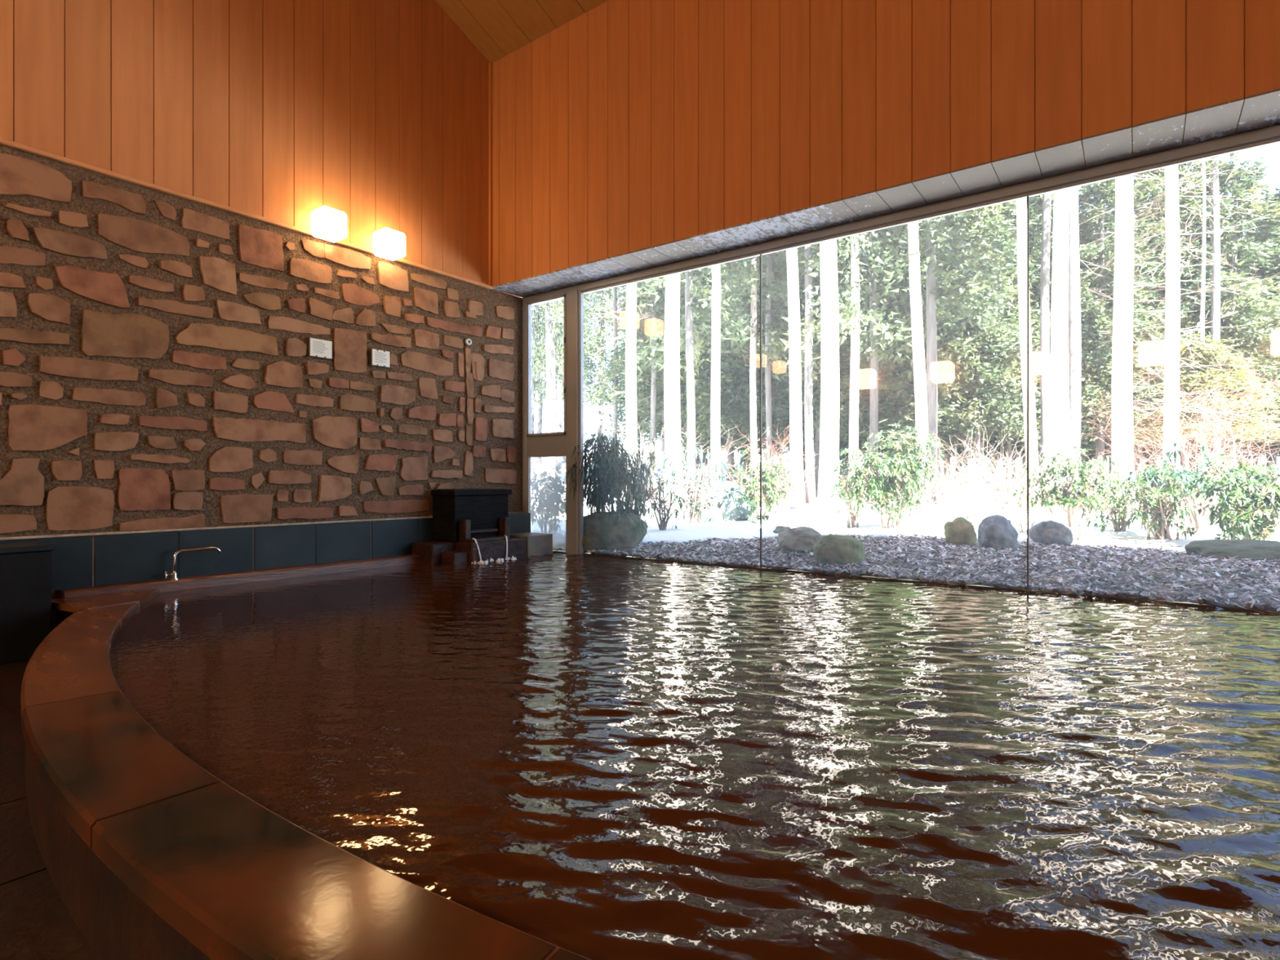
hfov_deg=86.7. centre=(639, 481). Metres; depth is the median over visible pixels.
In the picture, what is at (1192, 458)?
cedar tree
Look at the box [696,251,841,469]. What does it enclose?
cedar tree
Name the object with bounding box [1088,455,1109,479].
cedar tree
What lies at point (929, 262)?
cedar tree
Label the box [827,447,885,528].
evergreen shrub
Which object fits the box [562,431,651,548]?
evergreen shrub
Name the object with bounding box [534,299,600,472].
cedar tree
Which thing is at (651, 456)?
evergreen shrub
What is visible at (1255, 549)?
mossy mound
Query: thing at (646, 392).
cedar tree
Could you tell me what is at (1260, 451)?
cedar tree
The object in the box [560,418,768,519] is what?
bush
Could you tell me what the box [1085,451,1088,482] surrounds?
cedar tree
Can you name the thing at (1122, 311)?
cedar tree
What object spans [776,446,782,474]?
cedar tree
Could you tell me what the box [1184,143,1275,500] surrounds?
cedar tree
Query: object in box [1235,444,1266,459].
cedar tree
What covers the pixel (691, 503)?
evergreen shrub
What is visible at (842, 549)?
rock
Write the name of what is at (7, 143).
trim
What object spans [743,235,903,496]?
cedar tree
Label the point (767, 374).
cedar tree
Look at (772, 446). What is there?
cedar tree
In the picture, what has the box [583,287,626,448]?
cedar tree
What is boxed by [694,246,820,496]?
cedar tree
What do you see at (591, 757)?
pool water
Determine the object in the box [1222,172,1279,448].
cedar tree
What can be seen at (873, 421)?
cedar tree
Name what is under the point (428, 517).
trim
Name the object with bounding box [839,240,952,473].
cedar tree
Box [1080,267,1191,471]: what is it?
cedar tree
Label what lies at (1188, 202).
cedar tree
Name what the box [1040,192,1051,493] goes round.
cedar tree
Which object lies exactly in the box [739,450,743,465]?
cedar tree
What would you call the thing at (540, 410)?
cedar tree
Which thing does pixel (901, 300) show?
cedar tree
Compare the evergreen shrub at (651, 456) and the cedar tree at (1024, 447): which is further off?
the cedar tree at (1024, 447)
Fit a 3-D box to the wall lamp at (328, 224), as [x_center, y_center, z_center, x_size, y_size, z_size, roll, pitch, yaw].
[-2.669,-2.199,5.807,0.236,0.224,0.224,0,0,36]
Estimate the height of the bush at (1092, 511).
1.468 m
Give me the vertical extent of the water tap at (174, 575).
0.222 m
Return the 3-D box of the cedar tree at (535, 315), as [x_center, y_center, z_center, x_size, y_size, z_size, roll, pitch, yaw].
[-4.071,-8.960,25.993,3.817,18.053,3.202,0,0,36]
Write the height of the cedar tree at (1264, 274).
13.357 m
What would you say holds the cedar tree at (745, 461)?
on the ground
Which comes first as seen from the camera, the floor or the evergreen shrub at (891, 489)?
the floor
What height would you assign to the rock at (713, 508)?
0.517 m
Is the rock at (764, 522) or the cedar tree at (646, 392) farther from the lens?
the cedar tree at (646, 392)
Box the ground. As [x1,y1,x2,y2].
[530,441,1279,611]
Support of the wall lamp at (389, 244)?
attached to the wall at (157, 371)
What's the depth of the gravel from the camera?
5.74 m
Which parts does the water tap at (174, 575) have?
handle, spout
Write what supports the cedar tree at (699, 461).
on the ground
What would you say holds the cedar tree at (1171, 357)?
on the ground
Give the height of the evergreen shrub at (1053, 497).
1.161 m
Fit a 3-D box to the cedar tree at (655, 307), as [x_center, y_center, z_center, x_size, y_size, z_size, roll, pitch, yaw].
[0.389,-8.460,22.069,3.380,18.302,3.943,0,0,10]
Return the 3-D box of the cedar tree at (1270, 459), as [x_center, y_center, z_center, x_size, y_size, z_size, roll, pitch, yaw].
[26.421,-5.882,28.571,5.408,12.842,4.831,0,0,21]
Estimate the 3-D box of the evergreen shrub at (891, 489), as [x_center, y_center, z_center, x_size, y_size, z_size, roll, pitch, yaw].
[3.377,-0.091,9.145,1.588,1.611,1.092,0,0,-32]
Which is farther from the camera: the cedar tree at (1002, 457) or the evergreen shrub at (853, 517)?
the cedar tree at (1002, 457)
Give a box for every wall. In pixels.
[0,0,522,537]
[492,0,1279,297]
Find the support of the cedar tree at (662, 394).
on the ground
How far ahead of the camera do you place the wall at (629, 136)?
5.23 m
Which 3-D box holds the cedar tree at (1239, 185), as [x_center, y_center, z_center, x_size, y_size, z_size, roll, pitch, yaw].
[18.616,-5.542,21.148,4.975,12.396,5.226,0,0,-33]
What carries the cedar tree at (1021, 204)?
on the ground
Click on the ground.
(831, 522)
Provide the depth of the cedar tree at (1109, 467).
41.74 m
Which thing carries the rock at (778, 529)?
on the ground
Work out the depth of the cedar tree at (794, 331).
13.90 m
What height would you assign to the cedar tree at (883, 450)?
12.075 m
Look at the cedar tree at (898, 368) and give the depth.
20.89 m
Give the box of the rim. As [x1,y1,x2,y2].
[20,588,591,959]
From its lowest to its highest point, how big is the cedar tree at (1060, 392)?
18.304 m
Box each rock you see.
[582,511,648,556]
[689,497,723,522]
[713,480,755,520]
[751,515,775,524]
[773,525,791,533]
[777,526,824,553]
[813,533,865,568]
[943,516,977,546]
[977,514,1018,550]
[1029,515,1073,546]
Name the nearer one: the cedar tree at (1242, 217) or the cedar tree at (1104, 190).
the cedar tree at (1104, 190)
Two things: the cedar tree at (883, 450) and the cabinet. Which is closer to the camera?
the cabinet
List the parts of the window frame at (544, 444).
frame, sash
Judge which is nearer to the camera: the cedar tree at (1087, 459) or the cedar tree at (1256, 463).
the cedar tree at (1256, 463)
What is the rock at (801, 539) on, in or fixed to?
on the ground
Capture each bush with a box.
[530,423,565,500]
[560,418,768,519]
[629,422,763,517]
[700,421,817,515]
[830,454,889,514]
[901,416,1089,533]
[916,440,1039,519]
[989,444,1097,512]
[1043,441,1165,519]
[1070,349,1279,517]
[1165,427,1279,521]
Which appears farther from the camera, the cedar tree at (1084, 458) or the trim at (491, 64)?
the cedar tree at (1084, 458)
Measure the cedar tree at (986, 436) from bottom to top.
12.592 m
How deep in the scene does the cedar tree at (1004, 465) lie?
51.39 m
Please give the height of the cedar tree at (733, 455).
14.530 m
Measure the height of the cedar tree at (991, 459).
13.355 m
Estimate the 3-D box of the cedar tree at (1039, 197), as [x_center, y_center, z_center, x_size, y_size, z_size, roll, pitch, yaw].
[14.622,-5.647,24.163,4.831,12.691,5.408,0,0,-16]
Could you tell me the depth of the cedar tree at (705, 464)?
35.00 m
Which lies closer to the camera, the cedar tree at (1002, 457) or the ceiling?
the ceiling
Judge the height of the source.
0.946 m
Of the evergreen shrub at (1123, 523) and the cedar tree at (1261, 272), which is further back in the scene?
the cedar tree at (1261, 272)
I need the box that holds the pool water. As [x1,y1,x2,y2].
[109,551,1279,959]
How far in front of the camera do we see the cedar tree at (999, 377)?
20.44 m
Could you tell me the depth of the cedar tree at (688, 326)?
16.90 m
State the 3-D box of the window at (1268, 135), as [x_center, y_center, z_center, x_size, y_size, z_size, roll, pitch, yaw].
[3.825,-0.515,4.020,13.410,3.200,0.100,0,0,36]
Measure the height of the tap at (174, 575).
0.052 m
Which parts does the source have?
spout post, spout post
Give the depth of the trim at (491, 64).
7.38 m
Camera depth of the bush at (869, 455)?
11.98 m
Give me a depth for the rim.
1.43 m
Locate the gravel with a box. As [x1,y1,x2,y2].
[552,529,1279,611]
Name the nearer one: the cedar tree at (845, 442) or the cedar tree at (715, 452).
the cedar tree at (715, 452)
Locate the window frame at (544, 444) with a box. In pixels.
[526,293,566,512]
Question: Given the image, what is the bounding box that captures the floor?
[0,659,99,959]
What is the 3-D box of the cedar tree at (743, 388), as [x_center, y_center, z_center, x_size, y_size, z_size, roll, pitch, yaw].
[3.189,-6.296,23.163,4.975,14.095,5.226,0,0,10]
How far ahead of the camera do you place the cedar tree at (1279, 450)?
50.99 m
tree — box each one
[530,299,564,474]
[532,289,608,489]
[534,293,595,462]
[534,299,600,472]
[534,303,564,463]
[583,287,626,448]
[586,282,653,503]
[594,271,702,491]
[595,270,737,487]
[602,283,707,448]
[605,279,650,464]
[612,287,617,440]
[621,256,759,502]
[636,267,765,486]
[646,408,686,475]
[657,254,804,482]
[657,266,774,455]
[659,438,736,474]
[659,439,701,467]
[663,273,684,512]
[682,303,787,484]
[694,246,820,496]
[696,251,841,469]
[704,250,814,460]
[710,264,721,497]
[732,448,735,470]
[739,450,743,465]
[742,244,848,485]
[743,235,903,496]
[764,253,773,496]
[764,444,841,457]
[772,446,776,467]
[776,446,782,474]
[779,219,928,505]
[782,224,959,484]
[786,247,805,508]
[786,262,884,488]
[804,244,816,503]
[813,217,979,493]
[816,239,840,513]
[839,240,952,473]
[839,444,865,476]
[839,451,884,478]
[858,217,1020,494]
[859,209,1017,503]
[862,449,973,466]
[868,230,878,500]
[892,200,1051,494]
[893,299,1012,490]
[903,445,994,461]
[907,221,931,506]
[936,200,1039,493]
[939,196,1106,493]
[940,213,1093,490]
[940,364,1023,488]
[941,447,1020,485]
[950,446,1006,486]
[954,453,987,480]
[965,191,1111,459]
[969,454,1022,480]
[973,242,1110,461]
[995,448,1039,486]
[995,457,1022,479]
[1011,178,1199,491]
[1016,198,1040,507]
[1038,201,1160,482]
[1039,168,1211,492]
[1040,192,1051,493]
[1050,188,1072,512]
[1067,186,1081,496]
[1068,148,1279,508]
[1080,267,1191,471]
[1085,435,1200,462]
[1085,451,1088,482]
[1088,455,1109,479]
[1091,440,1208,468]
[1107,200,1266,457]
[1107,213,1115,478]
[1110,157,1278,471]
[1110,174,1137,510]
[1133,152,1279,472]
[1133,159,1279,502]
[1142,441,1247,473]
[1154,186,1279,471]
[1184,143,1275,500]
[1186,445,1279,472]
[1187,186,1279,485]
[1197,187,1279,454]
[1206,453,1278,482]
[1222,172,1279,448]
[1235,217,1250,466]
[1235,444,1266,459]
[1235,449,1278,464]
[1238,274,1279,456]
[1239,446,1279,462]
[1244,449,1279,475]
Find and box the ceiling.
[435,0,608,62]
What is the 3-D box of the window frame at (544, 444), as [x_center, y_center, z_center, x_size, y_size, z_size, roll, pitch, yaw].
[-1.039,-0.613,7.590,0.643,2.855,0.090,0,0,36]
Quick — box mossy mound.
[1184,539,1279,562]
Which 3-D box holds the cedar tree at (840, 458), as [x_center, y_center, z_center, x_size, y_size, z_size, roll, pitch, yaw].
[12.309,-6.721,41.081,4.975,13.767,5.226,0,0,30]
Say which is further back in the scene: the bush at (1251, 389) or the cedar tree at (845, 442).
the cedar tree at (845, 442)
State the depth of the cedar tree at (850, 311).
15.91 m
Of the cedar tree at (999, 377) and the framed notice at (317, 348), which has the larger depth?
the cedar tree at (999, 377)
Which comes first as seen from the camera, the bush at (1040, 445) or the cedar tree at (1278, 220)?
the bush at (1040, 445)
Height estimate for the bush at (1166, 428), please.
1.718 m
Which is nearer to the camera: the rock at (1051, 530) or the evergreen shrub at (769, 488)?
the rock at (1051, 530)
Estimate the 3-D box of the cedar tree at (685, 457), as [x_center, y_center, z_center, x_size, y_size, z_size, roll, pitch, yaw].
[2.068,-6.948,31.974,4.831,14.022,5.408,0,0,-33]
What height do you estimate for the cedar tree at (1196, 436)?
12.728 m
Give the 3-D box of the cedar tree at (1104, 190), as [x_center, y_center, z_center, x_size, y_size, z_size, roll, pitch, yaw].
[14.440,-5.218,21.533,4.975,11.895,5.226,0,0,-9]
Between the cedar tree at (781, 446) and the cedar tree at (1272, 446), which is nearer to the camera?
the cedar tree at (1272, 446)
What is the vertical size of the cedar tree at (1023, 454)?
12.390 m
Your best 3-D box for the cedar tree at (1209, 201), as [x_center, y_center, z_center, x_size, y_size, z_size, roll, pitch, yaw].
[20.882,-6.070,26.288,5.226,13.377,4.975,0,0,-32]
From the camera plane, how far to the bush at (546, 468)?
13.29 m
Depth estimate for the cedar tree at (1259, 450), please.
43.35 m
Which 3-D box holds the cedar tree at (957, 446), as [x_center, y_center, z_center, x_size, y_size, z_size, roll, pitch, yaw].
[13.724,-5.486,32.082,4.831,12.139,5.408,0,0,-20]
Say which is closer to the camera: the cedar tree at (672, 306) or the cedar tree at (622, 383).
the cedar tree at (672, 306)
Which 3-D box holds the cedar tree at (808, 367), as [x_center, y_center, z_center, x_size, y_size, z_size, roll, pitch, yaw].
[4.339,-8.297,16.807,2.915,18.305,3.346,0,0,22]
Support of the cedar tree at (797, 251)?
on the ground
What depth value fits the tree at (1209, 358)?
15.58 m
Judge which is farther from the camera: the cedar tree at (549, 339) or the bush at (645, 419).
the cedar tree at (549, 339)
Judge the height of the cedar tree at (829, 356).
18.302 m
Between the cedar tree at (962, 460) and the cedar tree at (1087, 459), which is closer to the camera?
the cedar tree at (962, 460)
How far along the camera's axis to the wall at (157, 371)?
5.34 m
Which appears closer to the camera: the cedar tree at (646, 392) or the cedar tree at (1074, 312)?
the cedar tree at (1074, 312)
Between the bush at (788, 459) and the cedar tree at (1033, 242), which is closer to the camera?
the bush at (788, 459)
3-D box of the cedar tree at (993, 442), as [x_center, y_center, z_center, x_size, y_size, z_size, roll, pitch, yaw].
[14.039,-5.630,27.745,5.226,12.596,4.975,0,0,-29]
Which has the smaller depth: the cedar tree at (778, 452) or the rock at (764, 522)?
the rock at (764, 522)
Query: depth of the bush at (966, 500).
10.44 m
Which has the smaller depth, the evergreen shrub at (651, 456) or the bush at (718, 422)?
the evergreen shrub at (651, 456)
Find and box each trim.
[0,137,493,289]
[0,511,523,540]
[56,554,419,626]
[488,62,493,285]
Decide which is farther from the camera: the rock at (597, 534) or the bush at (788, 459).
the bush at (788, 459)
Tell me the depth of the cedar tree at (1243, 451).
32.17 m
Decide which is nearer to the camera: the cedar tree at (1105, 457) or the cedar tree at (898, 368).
the cedar tree at (898, 368)
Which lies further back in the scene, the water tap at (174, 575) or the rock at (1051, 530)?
the rock at (1051, 530)
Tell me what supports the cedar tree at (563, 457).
on the ground
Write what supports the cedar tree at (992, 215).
on the ground
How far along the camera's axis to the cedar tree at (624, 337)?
39.88 m
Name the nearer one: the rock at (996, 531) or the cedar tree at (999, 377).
the rock at (996, 531)
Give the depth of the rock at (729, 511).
10.72 m
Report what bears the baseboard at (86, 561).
attached to the wall at (157, 371)
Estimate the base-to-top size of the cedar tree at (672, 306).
18.305 m
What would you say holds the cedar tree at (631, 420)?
on the ground
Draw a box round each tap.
[163,546,222,580]
[167,572,179,580]
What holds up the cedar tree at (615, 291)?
on the ground
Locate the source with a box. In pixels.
[412,488,552,565]
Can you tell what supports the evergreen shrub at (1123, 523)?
on the ground
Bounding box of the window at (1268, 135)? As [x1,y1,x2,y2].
[522,124,1279,613]
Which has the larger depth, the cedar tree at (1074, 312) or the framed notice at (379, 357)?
the cedar tree at (1074, 312)
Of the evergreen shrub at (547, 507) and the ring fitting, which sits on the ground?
the evergreen shrub at (547, 507)
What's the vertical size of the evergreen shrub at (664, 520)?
0.811 m
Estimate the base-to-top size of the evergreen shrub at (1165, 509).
0.931 m
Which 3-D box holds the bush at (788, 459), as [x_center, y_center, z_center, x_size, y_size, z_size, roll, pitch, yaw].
[2.279,-0.181,12.506,2.443,1.986,2.922,0,0,6]
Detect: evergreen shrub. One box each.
[530,465,565,534]
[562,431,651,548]
[601,419,664,523]
[640,478,688,530]
[660,435,736,525]
[728,447,795,524]
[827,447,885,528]
[831,415,944,529]
[1012,444,1133,540]
[1080,476,1144,532]
[1107,463,1206,540]
[1120,442,1241,533]
[1186,452,1279,541]
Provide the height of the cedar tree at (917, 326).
18.306 m
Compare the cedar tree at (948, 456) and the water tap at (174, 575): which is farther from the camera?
the cedar tree at (948, 456)
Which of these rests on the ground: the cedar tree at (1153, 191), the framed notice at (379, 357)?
the cedar tree at (1153, 191)
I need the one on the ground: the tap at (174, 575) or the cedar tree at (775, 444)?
the cedar tree at (775, 444)
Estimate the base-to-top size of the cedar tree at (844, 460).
13.464 m
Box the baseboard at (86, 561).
[0,517,435,631]
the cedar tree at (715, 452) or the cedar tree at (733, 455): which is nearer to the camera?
the cedar tree at (715, 452)
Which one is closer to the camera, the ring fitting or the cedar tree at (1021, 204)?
the ring fitting
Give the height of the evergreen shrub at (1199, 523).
1.140 m
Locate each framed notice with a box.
[307,337,332,359]
[370,348,389,368]
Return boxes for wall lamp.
[311,205,346,242]
[373,227,405,260]
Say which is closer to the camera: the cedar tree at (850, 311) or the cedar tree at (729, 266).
the cedar tree at (850, 311)
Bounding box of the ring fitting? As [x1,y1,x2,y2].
[463,337,471,346]
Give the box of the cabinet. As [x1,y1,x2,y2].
[0,541,54,664]
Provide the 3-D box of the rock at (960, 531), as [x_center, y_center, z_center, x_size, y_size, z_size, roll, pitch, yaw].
[3.531,0.592,7.502,0.333,0.400,0.330,0,0,39]
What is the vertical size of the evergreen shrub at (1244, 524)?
1.060 m
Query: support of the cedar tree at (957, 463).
on the ground
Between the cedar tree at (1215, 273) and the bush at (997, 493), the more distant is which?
the cedar tree at (1215, 273)
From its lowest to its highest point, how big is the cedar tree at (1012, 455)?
13.278 m

